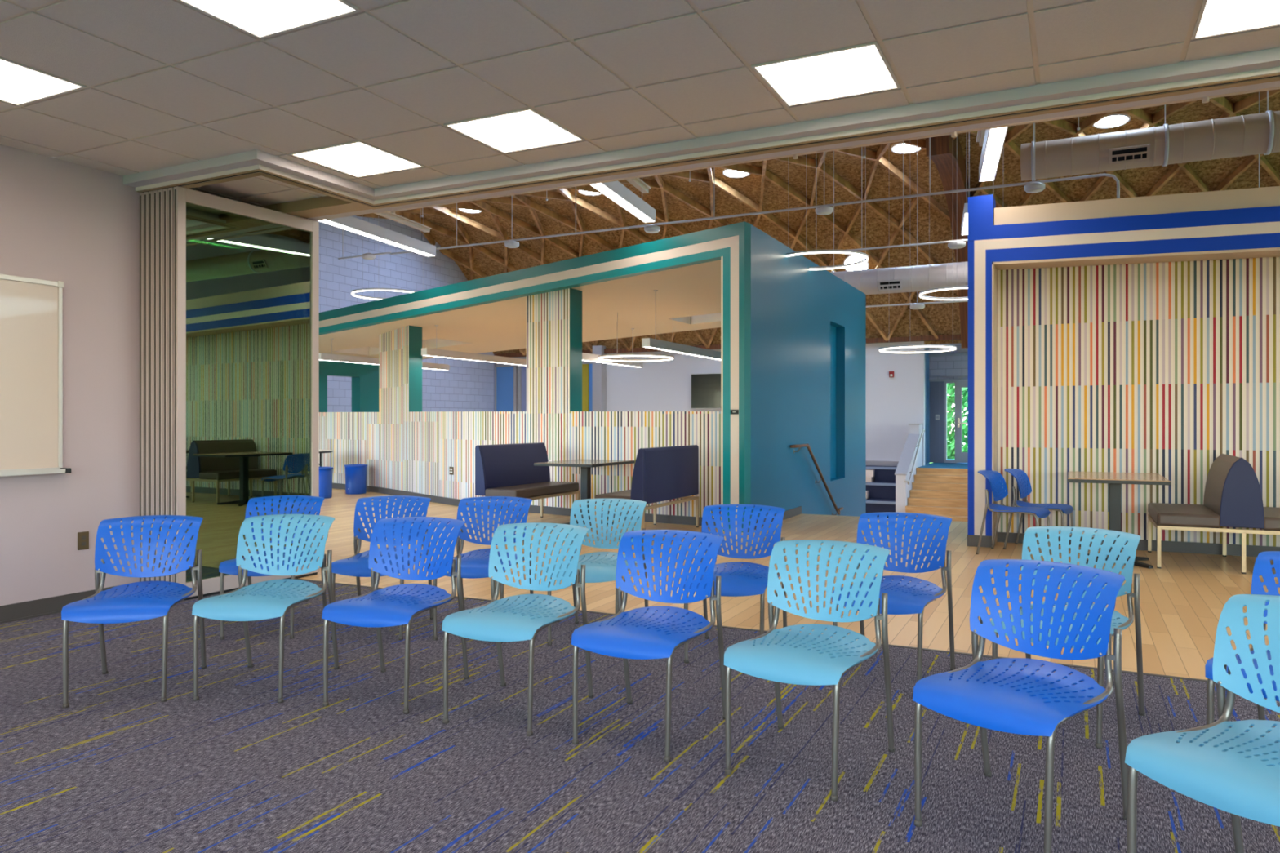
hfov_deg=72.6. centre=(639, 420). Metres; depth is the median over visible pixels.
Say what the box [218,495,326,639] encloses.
chair
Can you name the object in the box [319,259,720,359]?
ceiling
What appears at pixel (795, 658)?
chair
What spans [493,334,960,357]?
trim
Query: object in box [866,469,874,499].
trim
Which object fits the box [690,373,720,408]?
television
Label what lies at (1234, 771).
chair
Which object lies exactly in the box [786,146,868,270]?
pendant
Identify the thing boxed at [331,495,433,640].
chair
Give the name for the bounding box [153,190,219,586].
partition panel
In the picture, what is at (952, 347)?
pendant
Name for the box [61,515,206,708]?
chair
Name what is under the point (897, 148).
ceiling light
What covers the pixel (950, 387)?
shrub
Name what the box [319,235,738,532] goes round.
trim
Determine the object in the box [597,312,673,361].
pendant
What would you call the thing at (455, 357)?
diffuser
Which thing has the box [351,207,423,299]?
pendant
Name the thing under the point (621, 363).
diffuser
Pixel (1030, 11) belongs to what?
grid
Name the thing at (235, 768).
floor
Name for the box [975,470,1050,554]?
chair
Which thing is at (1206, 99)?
pipe
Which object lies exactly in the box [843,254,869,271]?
ceiling light
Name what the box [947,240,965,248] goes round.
round sensor
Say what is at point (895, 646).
trim
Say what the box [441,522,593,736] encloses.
chair
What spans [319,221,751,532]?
trim
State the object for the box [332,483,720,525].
baseboard
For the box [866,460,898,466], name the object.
wall
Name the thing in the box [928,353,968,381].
trim
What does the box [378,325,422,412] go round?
striped column
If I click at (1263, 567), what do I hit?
chair
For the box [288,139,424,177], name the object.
ceiling light panel
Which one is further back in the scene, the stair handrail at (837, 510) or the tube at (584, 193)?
the tube at (584, 193)
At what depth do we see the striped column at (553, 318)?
11.43 m
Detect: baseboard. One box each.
[0,585,128,623]
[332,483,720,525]
[747,506,801,532]
[967,532,1279,556]
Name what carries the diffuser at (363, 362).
attached to the linear pendant at (322, 357)
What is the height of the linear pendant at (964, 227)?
1.920 m
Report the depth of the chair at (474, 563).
5.26 m
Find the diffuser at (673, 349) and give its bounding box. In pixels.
[645,346,720,359]
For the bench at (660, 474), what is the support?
on the floor at (235, 768)
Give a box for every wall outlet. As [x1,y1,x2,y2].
[77,531,88,550]
[448,466,453,475]
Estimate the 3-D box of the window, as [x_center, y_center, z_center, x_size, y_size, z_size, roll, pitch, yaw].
[8.190,0.012,22.953,0.310,2.190,0.120,0,0,26]
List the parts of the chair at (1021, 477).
leg, backrest, leg, frame, seat, leg, leg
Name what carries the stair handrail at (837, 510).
attached to the wall at (808, 327)
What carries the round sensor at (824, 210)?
attached to the conduit at (1113, 176)
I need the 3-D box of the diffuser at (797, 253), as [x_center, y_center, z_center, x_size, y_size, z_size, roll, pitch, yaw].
[2.334,-2.070,11.301,1.215,0.019,1.215,0,0,26]
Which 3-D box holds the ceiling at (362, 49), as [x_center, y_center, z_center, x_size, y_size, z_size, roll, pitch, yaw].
[0.730,-1.693,-0.530,13.420,0.034,10.100,0,0,26]
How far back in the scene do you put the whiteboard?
5.42 m
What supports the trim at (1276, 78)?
attached to the wall
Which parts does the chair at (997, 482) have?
leg, backrest, leg, frame, seat, leg, leg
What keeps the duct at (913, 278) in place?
hanging from the ceiling at (944, 317)
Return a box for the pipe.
[376,86,1279,213]
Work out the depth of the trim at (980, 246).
8.47 m
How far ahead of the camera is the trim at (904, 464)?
20.10 m
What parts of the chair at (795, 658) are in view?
leg, frame, leg, seat, backrest, leg, frame, leg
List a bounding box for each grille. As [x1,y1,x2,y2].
[877,279,902,290]
[1109,143,1150,164]
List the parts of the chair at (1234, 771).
leg, seat, frame, leg, backrest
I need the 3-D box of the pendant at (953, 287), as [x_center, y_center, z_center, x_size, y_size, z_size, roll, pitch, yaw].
[4.707,-3.551,12.700,1.223,3.423,1.223,0,0,26]
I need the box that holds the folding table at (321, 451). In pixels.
[319,449,332,466]
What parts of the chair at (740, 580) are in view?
leg, leg, seat, backrest, leg, leg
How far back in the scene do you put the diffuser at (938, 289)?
13.08 m
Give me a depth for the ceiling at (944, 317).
20.09 m
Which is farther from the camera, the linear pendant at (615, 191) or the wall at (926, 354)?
the wall at (926, 354)
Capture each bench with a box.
[475,442,579,532]
[595,444,698,537]
[1147,453,1279,573]
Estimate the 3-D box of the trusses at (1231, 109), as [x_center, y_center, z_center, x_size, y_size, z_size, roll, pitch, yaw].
[5.662,-3.696,18.684,25.860,3.442,6.129,0,0,26]
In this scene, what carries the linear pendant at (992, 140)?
hanging from the ceiling at (944, 317)
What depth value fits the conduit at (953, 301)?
15.90 m
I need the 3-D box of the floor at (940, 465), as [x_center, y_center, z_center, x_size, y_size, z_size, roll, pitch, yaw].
[13.907,1.692,19.795,13.900,1.170,5.170,0,0,26]
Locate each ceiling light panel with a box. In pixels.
[0,56,86,106]
[177,0,360,39]
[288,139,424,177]
[443,106,585,153]
[751,40,900,106]
[1191,0,1279,39]
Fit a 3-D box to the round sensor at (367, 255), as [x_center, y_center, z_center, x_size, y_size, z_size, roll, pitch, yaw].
[-4.691,-2.851,15.059,0.230,0.104,0.230,0,0,26]
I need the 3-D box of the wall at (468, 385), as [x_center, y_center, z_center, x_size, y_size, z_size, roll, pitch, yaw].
[-8.241,-1.583,19.725,0.210,7.820,18.000,0,0,26]
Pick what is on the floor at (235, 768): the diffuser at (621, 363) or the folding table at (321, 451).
the folding table at (321, 451)
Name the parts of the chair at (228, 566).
leg, leg, seat, backrest, leg, leg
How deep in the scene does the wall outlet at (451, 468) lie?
12.66 m
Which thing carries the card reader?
attached to the wall at (926, 354)
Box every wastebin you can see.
[319,466,333,498]
[344,464,367,494]
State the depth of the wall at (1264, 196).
7.92 m
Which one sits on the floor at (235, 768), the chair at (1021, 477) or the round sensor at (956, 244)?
the chair at (1021, 477)
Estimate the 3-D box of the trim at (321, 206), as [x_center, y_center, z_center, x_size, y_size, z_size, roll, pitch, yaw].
[-2.498,-1.637,6.684,1.220,0.085,0.200,0,0,26]
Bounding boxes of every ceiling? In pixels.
[0,0,1279,206]
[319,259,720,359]
[410,92,1279,353]
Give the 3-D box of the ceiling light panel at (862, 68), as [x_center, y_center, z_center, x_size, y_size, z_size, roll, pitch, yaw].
[0.918,-1.692,4.252,0.586,0.036,0.586,0,0,26]
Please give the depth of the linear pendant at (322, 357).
15.56 m
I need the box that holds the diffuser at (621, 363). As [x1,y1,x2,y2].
[582,360,639,367]
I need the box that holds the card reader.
[935,414,939,419]
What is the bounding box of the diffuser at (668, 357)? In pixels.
[598,355,673,361]
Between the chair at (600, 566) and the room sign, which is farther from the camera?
the room sign
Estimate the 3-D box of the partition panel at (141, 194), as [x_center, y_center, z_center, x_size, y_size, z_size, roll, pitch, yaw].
[-3.209,-0.191,6.602,0.044,2.835,1.209,0,0,26]
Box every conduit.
[337,251,391,259]
[390,123,1119,254]
[801,141,968,255]
[866,138,968,307]
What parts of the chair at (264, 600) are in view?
leg, frame, leg, seat, leg, backrest, frame, leg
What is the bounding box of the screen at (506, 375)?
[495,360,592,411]
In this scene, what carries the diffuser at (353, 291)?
attached to the pendant at (353, 291)
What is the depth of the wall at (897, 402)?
21.99 m
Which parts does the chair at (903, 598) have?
leg, leg, seat, backrest, leg, frame, leg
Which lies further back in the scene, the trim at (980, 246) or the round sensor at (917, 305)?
the round sensor at (917, 305)
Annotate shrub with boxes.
[946,382,968,459]
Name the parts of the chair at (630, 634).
leg, frame, leg, seat, leg, backrest, frame, leg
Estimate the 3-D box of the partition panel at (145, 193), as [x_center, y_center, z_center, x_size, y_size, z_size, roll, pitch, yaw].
[-3.163,-0.191,6.579,0.044,2.835,1.209,0,0,26]
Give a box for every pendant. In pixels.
[317,208,435,256]
[319,338,449,370]
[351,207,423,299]
[421,324,526,365]
[582,328,643,367]
[589,177,655,222]
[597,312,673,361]
[641,289,720,360]
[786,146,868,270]
[878,344,956,353]
[919,137,968,300]
[960,132,969,235]
[976,126,1008,182]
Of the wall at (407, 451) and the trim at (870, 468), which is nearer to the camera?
the wall at (407, 451)
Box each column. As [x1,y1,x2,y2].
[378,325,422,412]
[526,288,582,411]
[592,345,606,411]
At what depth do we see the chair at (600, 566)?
5.11 m
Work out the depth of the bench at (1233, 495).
7.07 m
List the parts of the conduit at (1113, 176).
hanger rod, hanger rod, hanger rod, hanger rod, hanger rod, hanger rod, hanger rod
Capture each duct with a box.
[829,91,1259,294]
[1020,90,1279,181]
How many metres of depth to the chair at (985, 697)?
2.67 m
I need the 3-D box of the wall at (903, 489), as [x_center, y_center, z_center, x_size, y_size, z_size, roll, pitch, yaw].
[6.319,1.187,20.410,0.220,2.180,2.380,0,0,26]
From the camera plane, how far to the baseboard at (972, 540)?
8.12 m
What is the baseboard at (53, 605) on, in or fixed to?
attached to the wall at (76, 225)
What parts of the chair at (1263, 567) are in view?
leg, seat, frame, leg, backrest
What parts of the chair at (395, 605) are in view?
leg, frame, leg, seat, leg, backrest, frame, leg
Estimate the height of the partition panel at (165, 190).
2.835 m
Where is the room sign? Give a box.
[730,409,738,413]
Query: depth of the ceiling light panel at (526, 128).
5.03 m
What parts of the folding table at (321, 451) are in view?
leg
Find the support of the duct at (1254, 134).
hanging from the ceiling at (944, 317)
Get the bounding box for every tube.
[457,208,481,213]
[577,190,602,195]
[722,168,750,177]
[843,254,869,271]
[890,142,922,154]
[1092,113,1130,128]
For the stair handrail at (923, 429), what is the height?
1.229 m
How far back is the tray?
5.36 m
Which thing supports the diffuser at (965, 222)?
attached to the linear pendant at (964, 227)
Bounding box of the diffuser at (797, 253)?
[786,251,868,270]
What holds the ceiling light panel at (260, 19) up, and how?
attached to the ceiling
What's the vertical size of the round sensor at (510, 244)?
0.104 m
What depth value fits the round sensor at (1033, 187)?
10.32 m
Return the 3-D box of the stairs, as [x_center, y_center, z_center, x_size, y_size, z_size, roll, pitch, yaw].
[7.313,1.693,18.994,2.800,1.168,2.128,0,0,26]
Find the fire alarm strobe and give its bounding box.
[888,371,893,377]
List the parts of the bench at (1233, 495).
leg, leg, frame, backrest, leg, panel, leg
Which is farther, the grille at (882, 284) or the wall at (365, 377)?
the wall at (365, 377)
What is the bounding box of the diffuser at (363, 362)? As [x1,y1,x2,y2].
[323,360,446,370]
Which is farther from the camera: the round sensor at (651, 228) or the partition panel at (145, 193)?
the round sensor at (651, 228)
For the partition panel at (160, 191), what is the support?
hanging from the wall
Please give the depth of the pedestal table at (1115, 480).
7.52 m
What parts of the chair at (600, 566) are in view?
leg, leg, seat, backrest, leg, leg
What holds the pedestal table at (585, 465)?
on the floor at (235, 768)
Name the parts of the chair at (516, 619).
leg, frame, leg, seat, leg, backrest, frame, leg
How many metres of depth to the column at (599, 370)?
25.20 m
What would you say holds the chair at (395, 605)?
on the floor at (235, 768)
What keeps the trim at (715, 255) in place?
attached to the wall at (407, 451)
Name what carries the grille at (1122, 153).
attached to the duct at (1254, 134)
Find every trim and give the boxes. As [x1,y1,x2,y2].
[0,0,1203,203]
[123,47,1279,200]
[135,66,1279,206]
[136,72,1279,209]
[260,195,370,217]
[294,577,1216,683]
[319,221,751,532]
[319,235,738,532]
[319,246,730,530]
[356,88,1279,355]
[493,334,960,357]
[720,256,723,530]
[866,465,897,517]
[866,466,897,504]
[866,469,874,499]
[894,423,923,475]
[905,467,968,519]
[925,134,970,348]
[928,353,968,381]
[929,381,944,462]
[973,221,1279,535]
[991,247,1279,546]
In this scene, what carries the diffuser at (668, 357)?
attached to the pendant at (668, 357)
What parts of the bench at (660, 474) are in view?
leg, panel, leg, frame, leg, backrest, leg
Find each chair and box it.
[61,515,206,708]
[191,514,339,702]
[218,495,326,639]
[321,516,469,714]
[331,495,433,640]
[432,496,533,643]
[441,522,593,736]
[546,497,648,645]
[571,529,725,762]
[683,504,786,663]
[724,539,894,801]
[831,511,955,681]
[912,559,1128,852]
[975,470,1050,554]
[991,526,1145,748]
[1003,468,1073,549]
[1124,594,1279,852]
[1204,551,1279,737]
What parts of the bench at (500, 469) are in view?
panel, backrest, frame, leg, leg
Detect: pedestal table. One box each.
[533,459,635,528]
[1067,471,1170,568]
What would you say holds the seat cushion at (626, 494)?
on the bench at (660, 474)
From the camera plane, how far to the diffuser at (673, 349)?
12.66 m
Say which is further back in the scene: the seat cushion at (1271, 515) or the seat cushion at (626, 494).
the seat cushion at (626, 494)
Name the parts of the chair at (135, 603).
leg, frame, leg, seat, backrest, leg, frame, leg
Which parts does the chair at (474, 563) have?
leg, frame, leg, seat, backrest, leg, leg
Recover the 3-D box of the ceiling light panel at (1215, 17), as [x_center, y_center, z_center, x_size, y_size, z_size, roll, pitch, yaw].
[2.556,-1.692,3.438,0.586,0.036,0.586,0,0,26]
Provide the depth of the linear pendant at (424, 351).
14.72 m
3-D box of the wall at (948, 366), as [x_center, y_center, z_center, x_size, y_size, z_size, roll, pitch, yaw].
[12.681,-1.878,20.834,11.020,1.590,0.200,0,0,26]
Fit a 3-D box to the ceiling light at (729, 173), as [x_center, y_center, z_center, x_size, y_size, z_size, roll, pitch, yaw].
[2.098,-5.409,18.927,0.618,0.098,0.620,0,0,31]
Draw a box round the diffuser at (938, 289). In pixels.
[919,287,968,300]
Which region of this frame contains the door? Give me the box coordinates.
[956,381,968,462]
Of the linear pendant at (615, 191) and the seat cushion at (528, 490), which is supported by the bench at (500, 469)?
the seat cushion at (528, 490)
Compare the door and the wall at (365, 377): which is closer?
the wall at (365, 377)
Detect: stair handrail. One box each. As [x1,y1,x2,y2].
[790,443,843,515]
[904,427,924,484]
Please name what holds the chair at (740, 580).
on the floor at (235, 768)
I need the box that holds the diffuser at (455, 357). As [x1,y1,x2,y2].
[422,355,524,365]
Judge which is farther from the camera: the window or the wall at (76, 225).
the window
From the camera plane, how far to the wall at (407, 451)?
11.92 m
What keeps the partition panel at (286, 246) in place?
hanging from the wall
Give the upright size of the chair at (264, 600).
0.762 m
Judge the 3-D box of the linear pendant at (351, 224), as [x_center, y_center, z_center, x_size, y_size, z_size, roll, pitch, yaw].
[-3.583,-3.883,11.063,0.173,2.980,3.400,0,0,19]
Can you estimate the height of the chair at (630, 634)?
0.762 m
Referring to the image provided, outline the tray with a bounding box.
[0,468,65,476]
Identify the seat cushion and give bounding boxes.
[484,481,578,498]
[595,489,631,506]
[1147,502,1220,528]
[1262,506,1279,531]
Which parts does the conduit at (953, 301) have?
hanger rod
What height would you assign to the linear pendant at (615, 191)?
2.980 m
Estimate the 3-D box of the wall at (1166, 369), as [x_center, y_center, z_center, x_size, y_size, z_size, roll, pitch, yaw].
[7.508,-0.173,7.012,8.590,2.800,0.200,0,0,26]
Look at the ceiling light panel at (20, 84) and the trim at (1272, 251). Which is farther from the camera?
the trim at (1272, 251)
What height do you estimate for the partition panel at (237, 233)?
2.835 m
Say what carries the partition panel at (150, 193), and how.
hanging from the wall
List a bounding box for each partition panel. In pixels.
[139,192,221,582]
[143,191,220,587]
[148,191,220,584]
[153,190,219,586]
[158,189,219,581]
[163,187,220,581]
[168,186,275,585]
[173,186,319,600]
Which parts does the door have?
handle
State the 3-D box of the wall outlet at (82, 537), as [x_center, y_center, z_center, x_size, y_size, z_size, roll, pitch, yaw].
[-3.653,0.787,5.717,0.011,0.116,0.072,0,0,26]
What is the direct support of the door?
in the wall at (948, 366)
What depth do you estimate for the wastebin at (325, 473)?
13.74 m
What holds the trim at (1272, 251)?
attached to the wall at (1166, 369)
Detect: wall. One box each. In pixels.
[0,144,248,605]
[307,80,1279,221]
[316,215,495,412]
[319,360,378,412]
[319,411,720,518]
[514,341,924,466]
[751,224,866,517]
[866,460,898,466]
[895,424,922,515]
[924,346,929,465]
[928,343,968,379]
[994,186,1279,225]
[997,257,1279,546]
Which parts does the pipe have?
hanger rod, hanger rod, hanger rod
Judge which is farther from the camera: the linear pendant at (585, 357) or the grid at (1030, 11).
the linear pendant at (585, 357)
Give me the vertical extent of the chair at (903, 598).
0.762 m
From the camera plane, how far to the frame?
8.22 m
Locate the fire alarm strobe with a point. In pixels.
(891, 373)
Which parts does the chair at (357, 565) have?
leg, frame, leg, seat, backrest, leg, leg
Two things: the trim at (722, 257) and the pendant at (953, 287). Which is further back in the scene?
the pendant at (953, 287)
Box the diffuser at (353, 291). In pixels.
[351,289,413,299]
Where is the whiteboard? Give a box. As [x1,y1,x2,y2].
[0,273,71,476]
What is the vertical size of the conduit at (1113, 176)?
3.170 m
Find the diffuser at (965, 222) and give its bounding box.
[961,213,968,235]
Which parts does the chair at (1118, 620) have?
leg, leg, seat, backrest, leg, frame, leg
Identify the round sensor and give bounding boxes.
[361,252,375,259]
[504,240,519,248]
[644,224,660,233]
[815,204,833,215]
[910,302,924,309]
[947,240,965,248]
[1024,182,1044,192]
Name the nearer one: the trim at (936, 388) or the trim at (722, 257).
the trim at (722, 257)
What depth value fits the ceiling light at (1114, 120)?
15.67 m
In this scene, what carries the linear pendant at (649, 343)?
hanging from the ceiling at (687, 298)
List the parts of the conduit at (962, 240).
hanger rod, hanger rod, hanger rod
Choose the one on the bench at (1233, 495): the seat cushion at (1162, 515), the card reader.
the seat cushion at (1162, 515)
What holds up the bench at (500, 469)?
on the floor at (235, 768)
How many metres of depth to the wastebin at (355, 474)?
14.54 m
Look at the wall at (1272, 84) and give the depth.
5.03 m
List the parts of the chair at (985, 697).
leg, frame, leg, seat, backrest, leg, frame, leg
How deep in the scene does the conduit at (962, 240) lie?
13.89 m
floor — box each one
[0,488,1279,852]
[917,458,968,468]
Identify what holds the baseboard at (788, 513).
attached to the wall at (808, 327)
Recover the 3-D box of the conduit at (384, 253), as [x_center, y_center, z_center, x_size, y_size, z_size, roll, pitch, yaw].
[-4.780,-4.045,15.103,1.200,2.396,0.032,0,0,26]
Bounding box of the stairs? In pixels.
[905,469,968,521]
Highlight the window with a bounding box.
[944,381,956,462]
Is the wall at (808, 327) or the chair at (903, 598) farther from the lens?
the wall at (808, 327)
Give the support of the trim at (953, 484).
attached to the wall at (903, 489)

